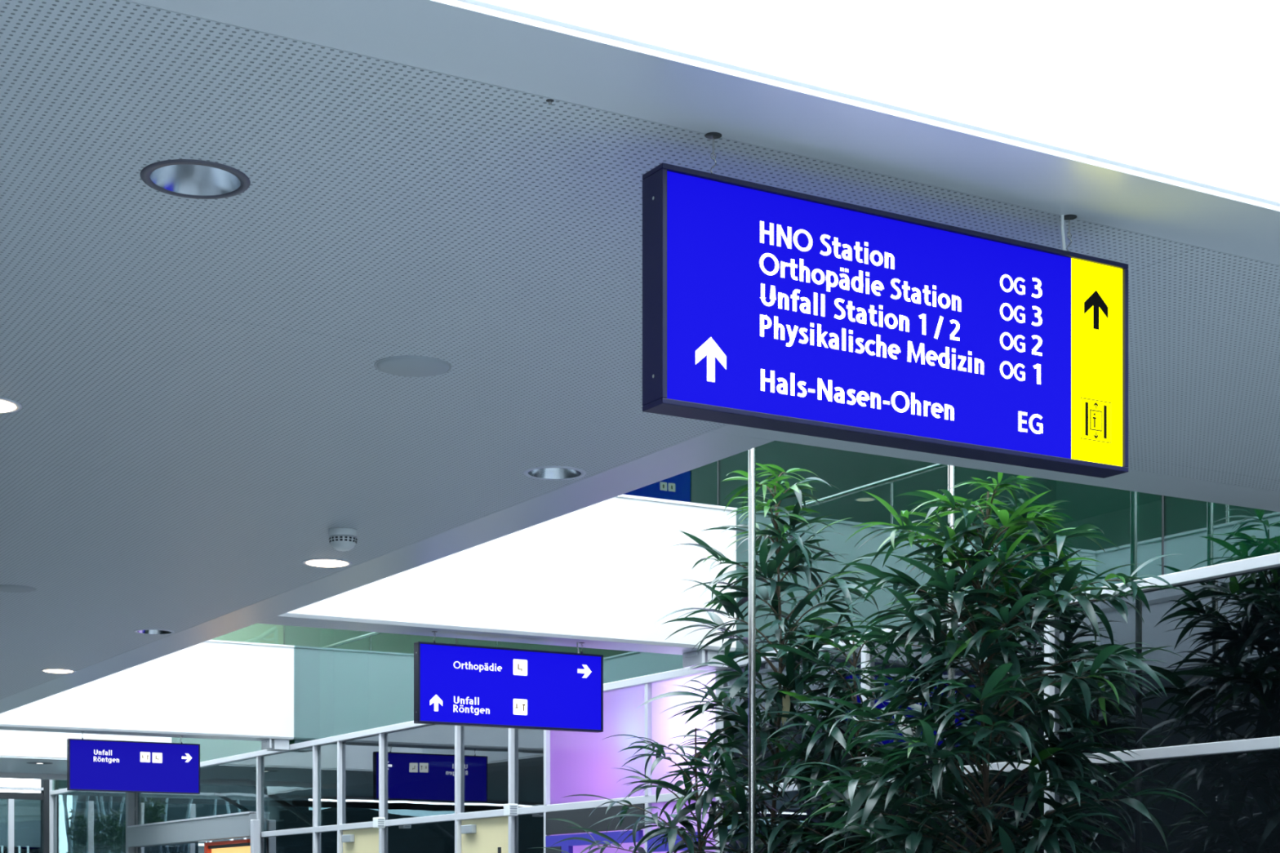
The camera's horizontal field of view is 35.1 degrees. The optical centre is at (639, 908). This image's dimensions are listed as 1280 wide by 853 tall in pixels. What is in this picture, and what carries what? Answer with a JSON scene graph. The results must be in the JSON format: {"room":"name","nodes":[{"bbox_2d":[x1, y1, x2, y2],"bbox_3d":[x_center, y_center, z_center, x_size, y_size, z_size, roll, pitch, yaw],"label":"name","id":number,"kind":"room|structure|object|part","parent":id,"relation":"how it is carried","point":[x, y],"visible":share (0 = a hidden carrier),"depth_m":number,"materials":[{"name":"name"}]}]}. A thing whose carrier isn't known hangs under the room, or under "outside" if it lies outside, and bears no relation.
{"room":"hospital lobby","nodes":[
{"label":"hospital lobby","id":0,"kind":"room"},
{"bbox_2d":[0,779,55,852],"bbox_3d":[-14.197,-2.175,27.180,15.098,7.550,0.250,0,0,-30],"label":"metal frame","id":1,"kind":"structure","parent":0,"point":[26,819],"depth_m":30.17,"materials":[{"name":"grey metal"}]},
{"bbox_3d":[-14.779,-0.010,26.860,13.770,3.220,0.010,0,0,-30],"label":"pane","id":2,"kind":"part","parent":1,"relation":"part of","materials":[{"name":"clear glass"}]},
{"bbox_2d":[26,762,53,764],"bbox_3d":[-7.443,-1.797,25.111,0.320,0.006,0.320,0,0,-30],"label":"recessed light","id":3,"kind":"object","parent":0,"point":[27,762],"visible":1,"depth_m":25.10,"materials":[{"name":"grey"}]},
{"bbox_2d":[55,620,284,790],"bbox_3d":[2.500,-2.000,14.582,3.440,7.200,38.600,0,0,-30],"label":"wall","id":4,"kind":"structure","parent":0,"point":[210,748],"depth_m":28.56,"materials":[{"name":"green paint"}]},
{"bbox_2d":[0,0,1279,713],"bbox_3d":[-7.927,-1.801,15.216,13.768,0.022,26.930,0,0,-30],"label":"ceiling","id":5,"kind":"structure","parent":0,"point":[199,388],"depth_m":5.86,"materials":[{"name":"white paint"}]},
{"bbox_2d":[0,397,22,413],"bbox_3d":[-2.340,-1.800,7.228,0.260,0.024,0.260,0,0,-30],"label":"recessed light","id":6,"kind":"object","parent":5,"relation":"in","point":[6,406],"visible":1,"depth_m":7.23,"materials":[{"name":"white"}]},
{"bbox_2d":[0,400,15,413],"bbox_3d":[-2.340,-1.794,7.228,0.214,0.013,0.214,0,0,-30],"label":"diffuser","id":7,"kind":"object","parent":6,"relation":"attached to","point":[6,406],"depth_m":7.23,"materials":[{"name":"beige plastic"}]},
{"bbox_2d":[40,668,75,673],"bbox_3d":[-4.407,-1.800,15.340,0.260,0.024,0.260,0,0,-30],"label":"recessed light","id":8,"kind":"object","parent":5,"relation":"in","point":[47,670],"visible":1,"depth_m":15.29,"materials":[{"name":"white"}]},
{"bbox_2d":[44,669,72,673],"bbox_3d":[-4.407,-1.794,15.340,0.214,0.013,0.214,0,0,-30],"label":"diffuser","id":9,"kind":"object","parent":8,"relation":"attached to","point":[55,671],"depth_m":15.29,"materials":[{"name":"beige plastic"}]},
{"bbox_2d":[133,628,174,635],"bbox_3d":[-3.160,-1.873,13.172,0.260,0.154,0.260,0,0,-30],"label":"recessed light","id":10,"kind":"object","parent":5,"relation":"in","point":[148,631],"visible":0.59,"depth_m":13.25,"materials":[{"name":"white metal"}]},
{"bbox_2d":[140,159,250,199],"bbox_3d":[-1.097,-1.873,4.997,0.266,0.154,0.266,0,0,-30],"label":"recessed light","id":11,"kind":"object","parent":5,"relation":"in","point":[184,178],"visible":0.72,"depth_m":5.08,"materials":[{"name":"grey metal"}]},
{"bbox_2d":[302,558,352,567],"bbox_3d":[-1.629,-1.800,10.543,0.260,0.024,0.260,0,0,-30],"label":"recessed light","id":12,"kind":"object","parent":5,"relation":"in","point":[319,562],"visible":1,"depth_m":10.50,"materials":[{"name":"white plastic"}]},
{"bbox_2d":[306,560,347,567],"bbox_3d":[-1.629,-1.794,10.543,0.214,0.013,0.214,0,0,-30],"label":"diffuser","id":13,"kind":"object","parent":12,"relation":"attached to","point":[319,563],"depth_m":10.51,"materials":[{"name":"beige plastic"}]},
{"bbox_2d":[328,527,357,551],"bbox_3d":[-1.412,-1.750,9.632,0.134,0.100,0.134,0,0,-30],"label":"smoke detector","id":14,"kind":"object","parent":5,"relation":"attached to","point":[341,539],"visible":1,"depth_m":9.58,"materials":[{"name":"white plastic"}]},
{"bbox_2d":[546,98,554,104],"bbox_3d":[-0.200,-1.796,4.511,0.018,0.008,0.018,0,0,-30],"label":"sprinkler","id":15,"kind":"object","parent":5,"relation":"attached to","point":[549,100],"depth_m":4.51,"materials":[{"name":"silver metal"}]},
{"bbox_2d":[523,466,586,479],"bbox_3d":[-0.353,-1.873,8.366,0.260,0.154,0.260,0,0,-30],"label":"recessed light","id":16,"kind":"object","parent":5,"relation":"in","point":[544,473],"visible":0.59,"depth_m":8.45,"materials":[{"name":"white metal"}]},
{"bbox_2d":[642,132,1128,478],"bbox_3d":[0.643,-1.472,4.992,1.430,0.655,0.092,0,0,-30],"label":"sign","id":17,"kind":"object","parent":5,"relation":"hanging from","point":[765,307],"visible":1,"depth_m":4.91,"materials":[{"name":"blue plastic"}]},
{"bbox_3d":[0.171,-1.799,4.714,0.040,0.002,0.039,0,0,-30],"label":"anchor plate","id":18,"kind":"part","parent":17,"relation":"part of","materials":[{"name":"grey metal"}]},
{"bbox_3d":[0.171,-1.775,4.714,0.004,0.050,0.004,0,0,-30],"label":"rod","id":19,"kind":"part","parent":17,"relation":"part of","materials":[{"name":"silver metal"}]},
{"bbox_3d":[0.584,-1.418,4.918,1.225,0.520,0.004,0,0,-30],"label":"panel","id":20,"kind":"part","parent":17,"relation":"part of","materials":[{"name":"blue plastic"}]},
{"bbox_3d":[1.117,-1.775,5.271,0.004,0.050,0.004,0,0,-30],"label":"rod","id":21,"kind":"part","parent":17,"relation":"part of","materials":[{"name":"silver metal"}]},
{"bbox_3d":[1.117,-1.799,5.271,0.040,0.002,0.039,0,0,-30],"label":"anchor plate","id":22,"kind":"part","parent":17,"relation":"part of","materials":[{"name":"grey metal"}]},
{"bbox_3d":[1.189,-1.418,5.273,0.178,0.520,0.004,0,0,-30],"label":"panel","id":23,"kind":"part","parent":17,"relation":"part of","materials":[{"name":"yellow plastic"}]},
{"bbox_2d":[50,440,1279,852],"bbox_3d":[0.944,-1.900,13.667,0.190,7.000,38.600,0,0,-30],"label":"wall","id":24,"kind":"structure","parent":0,"point":[357,754],"depth_m":12.98,"materials":[{"name":"white paint"}]},
{"bbox_2d":[0,729,171,780],"bbox_3d":[-7.991,-2.265,25.575,3.385,1.070,2.812,0,0,-30],"label":"skylight","id":25,"kind":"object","parent":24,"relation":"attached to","point":[17,748],"depth_m":24.55,"materials":[{"name":"white glass"}]},
{"bbox_3d":[-7.335,-2.301,24.459,3.365,0.958,0.200,0,0,-30],"label":"panel","id":26,"kind":"part","parent":25,"relation":"part of","materials":[{"name":"white glass"}]},
{"bbox_3d":[-7.699,-0.044,28.443,0.008,3.288,4.164,0,0,-30],"label":"pane","id":27,"kind":"part","parent":24,"relation":"part of","materials":[{"name":"clear glass"}]},
{"bbox_2d":[66,731,199,794],"bbox_3d":[-5.223,-1.498,20.919,1.370,0.603,0.075,0,0,-30],"label":"sign","id":28,"kind":"object","parent":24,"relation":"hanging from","point":[92,765],"visible":1,"depth_m":20.88,"materials":[{"name":"blue"}]},
{"bbox_2d":[0,640,294,751],"bbox_3d":[-5.240,-2.245,20.900,3.385,1.110,0.424,0,0,-30],"label":"skylight","id":29,"kind":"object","parent":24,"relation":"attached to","point":[210,689],"depth_m":21.01,"materials":[{"name":"white glass"}]},
{"bbox_3d":[-5.957,0.400,25.483,0.008,2.400,2.466,0,0,-30],"label":"pane","id":30,"kind":"part","parent":24,"relation":"part of","materials":[{"name":"clear glass"}]},
{"bbox_3d":[-5.408,-1.374,24.550,0.008,0.628,4.630,0,0,-30],"label":"pane","id":31,"kind":"part","parent":24,"relation":"part of","materials":[{"name":"clear glass"}]},
{"bbox_2d":[204,839,250,852],"bbox_3d":[-4.740,0.412,23.346,0.090,2.375,1.503,0,0,-30],"label":"door","id":32,"kind":"structure","parent":24,"relation":"in","point":[243,846],"depth_m":23.29,"materials":[{"name":"orange"}]},
{"bbox_3d":[-4.257,0.310,22.407,0.090,2.580,0.090,0,0,-30],"label":"corner post","id":33,"kind":"part","parent":24,"relation":"part of","materials":[{"name":"white metal"}]},
{"bbox_3d":[-3.791,0.406,21.803,0.008,2.387,1.665,0,0,-30],"label":"pane","id":34,"kind":"part","parent":24,"relation":"part of","materials":[{"name":"clear glass"}]},
{"bbox_3d":[-3.791,-1.267,21.803,0.008,0.842,1.665,0,0,-30],"label":"pane","id":35,"kind":"part","parent":24,"relation":"part of","materials":[{"name":"clear glass"}]},
{"bbox_3d":[-3.188,0.406,20.778,0.008,2.387,0.632,0,0,-30],"label":"pane","id":36,"kind":"part","parent":24,"relation":"part of","materials":[{"name":"clear glass"}]},
{"bbox_3d":[-3.188,-1.267,20.778,0.008,0.842,0.632,0,0,-30],"label":"pane","id":37,"kind":"part","parent":24,"relation":"part of","materials":[{"name":"clear glass"}]},
{"bbox_2d":[342,828,378,852],"bbox_3d":[-2.767,0.408,20.017,0.126,2.384,1.008,0,0,-30],"label":"door","id":38,"kind":"structure","parent":24,"relation":"in","point":[366,840],"depth_m":20.05,"materials":[{"name":"beige"}]},
{"bbox_3d":[-2.747,-1.267,20.028,0.008,0.842,1.028,0,0,-30],"label":"pane","id":39,"kind":"part","parent":24,"relation":"part of","materials":[{"name":"clear glass"}]},
{"bbox_3d":[-2.739,-3.574,19.975,0.008,3.653,4.314,0,0,-30],"label":"pane","id":40,"kind":"part","parent":24,"relation":"part of","materials":[{"name":"green glass"}]},
{"bbox_2d":[373,817,385,828],"bbox_3d":[-2.489,-0.815,19.317,0.084,0.100,0.115,0,0,-30],"label":"sensor","id":41,"kind":"object","parent":24,"relation":"attached to","point":[378,822],"visible":1,"depth_m":19.28,"materials":[{"name":"white plastic"}]},
{"bbox_3d":[-2.042,0.406,18.831,0.008,2.387,1.671,0,0,-30],"label":"pane","id":42,"kind":"part","parent":24,"relation":"part of","materials":[{"name":"clear glass"}]},
{"bbox_3d":[-2.042,-1.267,18.831,0.008,0.842,1.671,0,0,-30],"label":"pane","id":43,"kind":"part","parent":24,"relation":"part of","materials":[{"name":"clear glass"}]},
{"bbox_3d":[-1.340,-1.267,17.637,0.008,0.842,1.020,0,0,-30],"label":"pane","id":44,"kind":"part","parent":24,"relation":"part of","materials":[{"name":"clear glass"}]},
{"bbox_2d":[461,816,508,852],"bbox_3d":[-1.360,0.408,17.625,0.126,2.384,1.000,0,0,-30],"label":"door","id":45,"kind":"structure","parent":24,"relation":"in","point":[488,835],"depth_m":17.65,"materials":[{"name":"beige"}]},
{"bbox_2d":[257,494,737,671],"bbox_3d":[-0.873,-2.245,13.479,3.385,1.110,0.404,0,0,-30],"label":"skylight","id":46,"kind":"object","parent":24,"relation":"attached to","point":[602,575],"depth_m":13.54,"materials":[{"name":"white glass"}]},
{"bbox_2d":[413,631,603,733],"bbox_3d":[-0.860,-1.500,13.461,1.372,0.600,0.075,0,0,-30],"label":"sign","id":47,"kind":"object","parent":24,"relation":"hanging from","point":[455,684],"visible":1,"depth_m":13.42,"materials":[{"name":"blue"}]},
{"bbox_2d":[503,804,518,816],"bbox_3d":[-1.079,-0.821,16.921,0.084,0.100,0.115,0,0,-30],"label":"sensor","id":48,"kind":"object","parent":24,"relation":"attached to","point":[509,810],"visible":1,"depth_m":16.88,"materials":[{"name":"white plastic"}]},
{"bbox_3d":[-0.908,0.406,16.903,0.008,2.387,0.605,0,0,-30],"label":"pane","id":49,"kind":"part","parent":24,"relation":"part of","materials":[{"name":"clear glass"}]},
{"bbox_3d":[-0.908,-1.267,16.903,0.008,0.842,0.605,0,0,-30],"label":"pane","id":50,"kind":"part","parent":24,"relation":"part of","materials":[{"name":"clear glass"}]},
{"bbox_3d":[-0.543,-3.574,16.244,0.008,3.653,4.314,0,0,-30],"label":"pane","id":51,"kind":"part","parent":24,"relation":"part of","materials":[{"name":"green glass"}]},
{"bbox_2d":[545,804,644,852],"bbox_3d":[-0.353,0.406,15.911,0.050,2.387,1.588,0,0,-30],"label":"window","id":52,"kind":"structure","parent":24,"relation":"in","point":[558,830],"depth_m":15.93,"materials":[{"name":"blue"}]},
{"bbox_3d":[-0.688,0.550,16.472,0.042,2.100,0.260,0,0,-30],"label":"dark post","id":53,"kind":"part","parent":52,"relation":"part of","materials":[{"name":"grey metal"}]},
{"bbox_3d":[-0.587,0.550,16.300,0.042,2.100,0.120,0,0,-30],"label":"frame post","id":54,"kind":"part","parent":52,"relation":"part of","materials":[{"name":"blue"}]},
{"bbox_3d":[-0.334,0.406,15.922,0.005,2.387,1.588,0,0,-30],"label":"frosted pane","id":55,"kind":"part","parent":52,"relation":"part of","materials":[{"name":"purple glass"}]},
{"bbox_2d":[550,684,644,804],"bbox_3d":[-0.334,-1.267,15.922,0.005,0.842,1.588,0,0,-30],"label":"window","id":56,"kind":"structure","parent":24,"relation":"in","point":[581,762],"depth_m":15.82,"materials":[{"name":"purple glass"}]},
{"bbox_3d":[0.979,-1.718,13.687,0.090,0.059,38.600,0,0,-30],"label":"rail","id":57,"kind":"part","parent":24,"relation":"part of","materials":[{"name":"white metal"}]},
{"bbox_2d":[647,798,715,852],"bbox_3d":[0.310,0.406,14.784,0.050,2.387,0.947,0,0,-30],"label":"window","id":58,"kind":"structure","parent":24,"relation":"in","point":[668,809],"depth_m":14.95,"materials":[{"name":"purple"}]},
{"bbox_2d":[651,673,715,795],"bbox_3d":[0.330,-1.267,14.795,0.005,0.842,0.947,0,0,-30],"label":"window","id":59,"kind":"structure","parent":24,"relation":"in","point":[663,728],"depth_m":14.90,"materials":[{"name":"white glass"}]},
{"bbox_3d":[1.018,0.406,13.630,0.008,2.387,1.678,0,0,-30],"label":"pane","id":60,"kind":"part","parent":24,"relation":"part of","materials":[{"name":"clear glass"}]},
{"bbox_3d":[1.018,-1.267,13.630,0.008,0.842,1.678,0,0,-30],"label":"pane","id":61,"kind":"part","parent":24,"relation":"part of","materials":[{"name":"clear glass"}]},
{"bbox_2d":[456,0,1279,206],"bbox_3d":[-1.150,-2.300,3.695,13.786,0.999,0.224,0,0,-30],"label":"skylight","id":62,"kind":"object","parent":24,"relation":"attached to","point":[1188,91],"depth_m":4.81,"materials":[{"name":"white paint"}]},
{"bbox_3d":[1.653,-3.574,12.512,0.008,3.653,4.314,0,0,-30],"label":"pane","id":63,"kind":"part","parent":24,"relation":"part of","materials":[{"name":"green glass"}]},
{"bbox_3d":[1.889,-1.267,12.151,0.008,0.842,1.676,0,0,-30],"label":"pane","id":64,"kind":"part","parent":24,"relation":"part of","materials":[{"name":"clear glass"}]},
{"bbox_3d":[1.889,0.406,12.151,0.008,2.387,1.676,0,0,-30],"label":"pane","id":65,"kind":"part","parent":24,"relation":"part of","materials":[{"name":"clear glass"}]},
{"bbox_3d":[2.807,0.406,10.590,0.008,2.387,1.866,0,0,-30],"label":"pane","id":66,"kind":"part","parent":24,"relation":"part of","materials":[{"name":"clear glass"}]},
{"bbox_3d":[2.807,-1.267,10.590,0.008,0.842,1.866,0,0,-30],"label":"pane","id":67,"kind":"part","parent":24,"relation":"part of","materials":[{"name":"clear glass"}]},
{"bbox_3d":[3.849,-3.574,8.780,0.008,3.653,4.314,0,0,-30],"label":"pane","id":68,"kind":"part","parent":24,"relation":"part of","materials":[{"name":"green glass"}]},
{"bbox_3d":[-7.570,1.650,16.779,19.970,0.100,52.600,0,0,-30],"label":"floor","id":69,"kind":"structure","parent":0,"visible":0},
{"bbox_2d":[198,837,250,852],"bbox_3d":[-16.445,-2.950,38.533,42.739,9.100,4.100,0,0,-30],"label":"door frame","id":70,"kind":"object","parent":69,"relation":"on","point":[201,845],"visible":0.02,"depth_m":40.77,"materials":[{"name":"grey"}]},
{"bbox_2d":[534,710,798,852],"bbox_3d":[0.358,0.213,11.921,1.861,2.773,1.810,0,0,44],"label":"potted tree","id":71,"kind":"object","parent":69,"relation":"on","point":[700,802],"visible":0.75,"depth_m":11.88,"materials":[{"name":"green plant"}]},
{"bbox_3d":[0.294,0.036,11.921,1.121,2.251,1.209,0,0,17],"label":"stem","id":72,"kind":"part","parent":71,"relation":"part of","materials":[{"name":"green plant"}]},
{"bbox_2d":[748,447,755,852],"bbox_3d":[0.520,-1.850,10.855,0.342,6.900,0.150,0,0,-30],"label":"steel pole","id":73,"kind":"object","parent":69,"relation":"on","point":[752,452],"visible":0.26,"depth_m":10.89,"materials":[{"name":"silver metal"}]},
{"bbox_2d":[628,462,904,852],"bbox_3d":[0.797,-0.524,11.930,1.617,4.248,1.776,0,0,-30],"label":"potted tree","id":74,"kind":"object","parent":69,"relation":"on","point":[783,701],"visible":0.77,"depth_m":11.91,"materials":[{"name":"green plant"}]},
{"bbox_3d":[0.805,-0.719,11.991,0.945,3.761,0.960,0,0,-30],"label":"stem","id":75,"kind":"part","parent":74,"relation":"part of","materials":[{"name":"green plant"}]},
{"bbox_2d":[723,622,971,852],"bbox_3d":[1.276,-0.028,11.487,1.358,3.256,1.389,0,0,-30],"label":"potted tree","id":76,"kind":"object","parent":69,"relation":"on","point":[819,771],"visible":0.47,"depth_m":11.45,"materials":[{"name":"green plant"}]},
{"bbox_3d":[1.235,-0.200,11.476,0.682,2.721,0.704,0,0,-30],"label":"stem","id":77,"kind":"part","parent":76,"relation":"part of","materials":[{"name":"green plant"}]},
{"bbox_2d":[947,465,955,851],"bbox_3d":[1.622,-1.850,11.034,0.342,6.900,0.150,0,0,-30],"label":"steel pole","id":78,"kind":"object","parent":69,"relation":"on","point":[951,469],"visible":0.04,"depth_m":11.07,"materials":[{"name":"silver metal"}]},
{"bbox_2d":[781,471,1206,852],"bbox_3d":[1.747,-0.307,10.180,2.034,3.813,1.958,0,0,-30],"label":"potted tree","id":79,"kind":"object","parent":69,"relation":"on","point":[994,611],"visible":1,"depth_m":10.10,"materials":[{"name":"green plant"}]},
{"bbox_3d":[1.730,-0.499,10.250,1.290,3.321,1.259,0,0,-30],"label":"stem","id":80,"kind":"part","parent":79,"relation":"part of","materials":[{"name":"green plant"}]}
]}

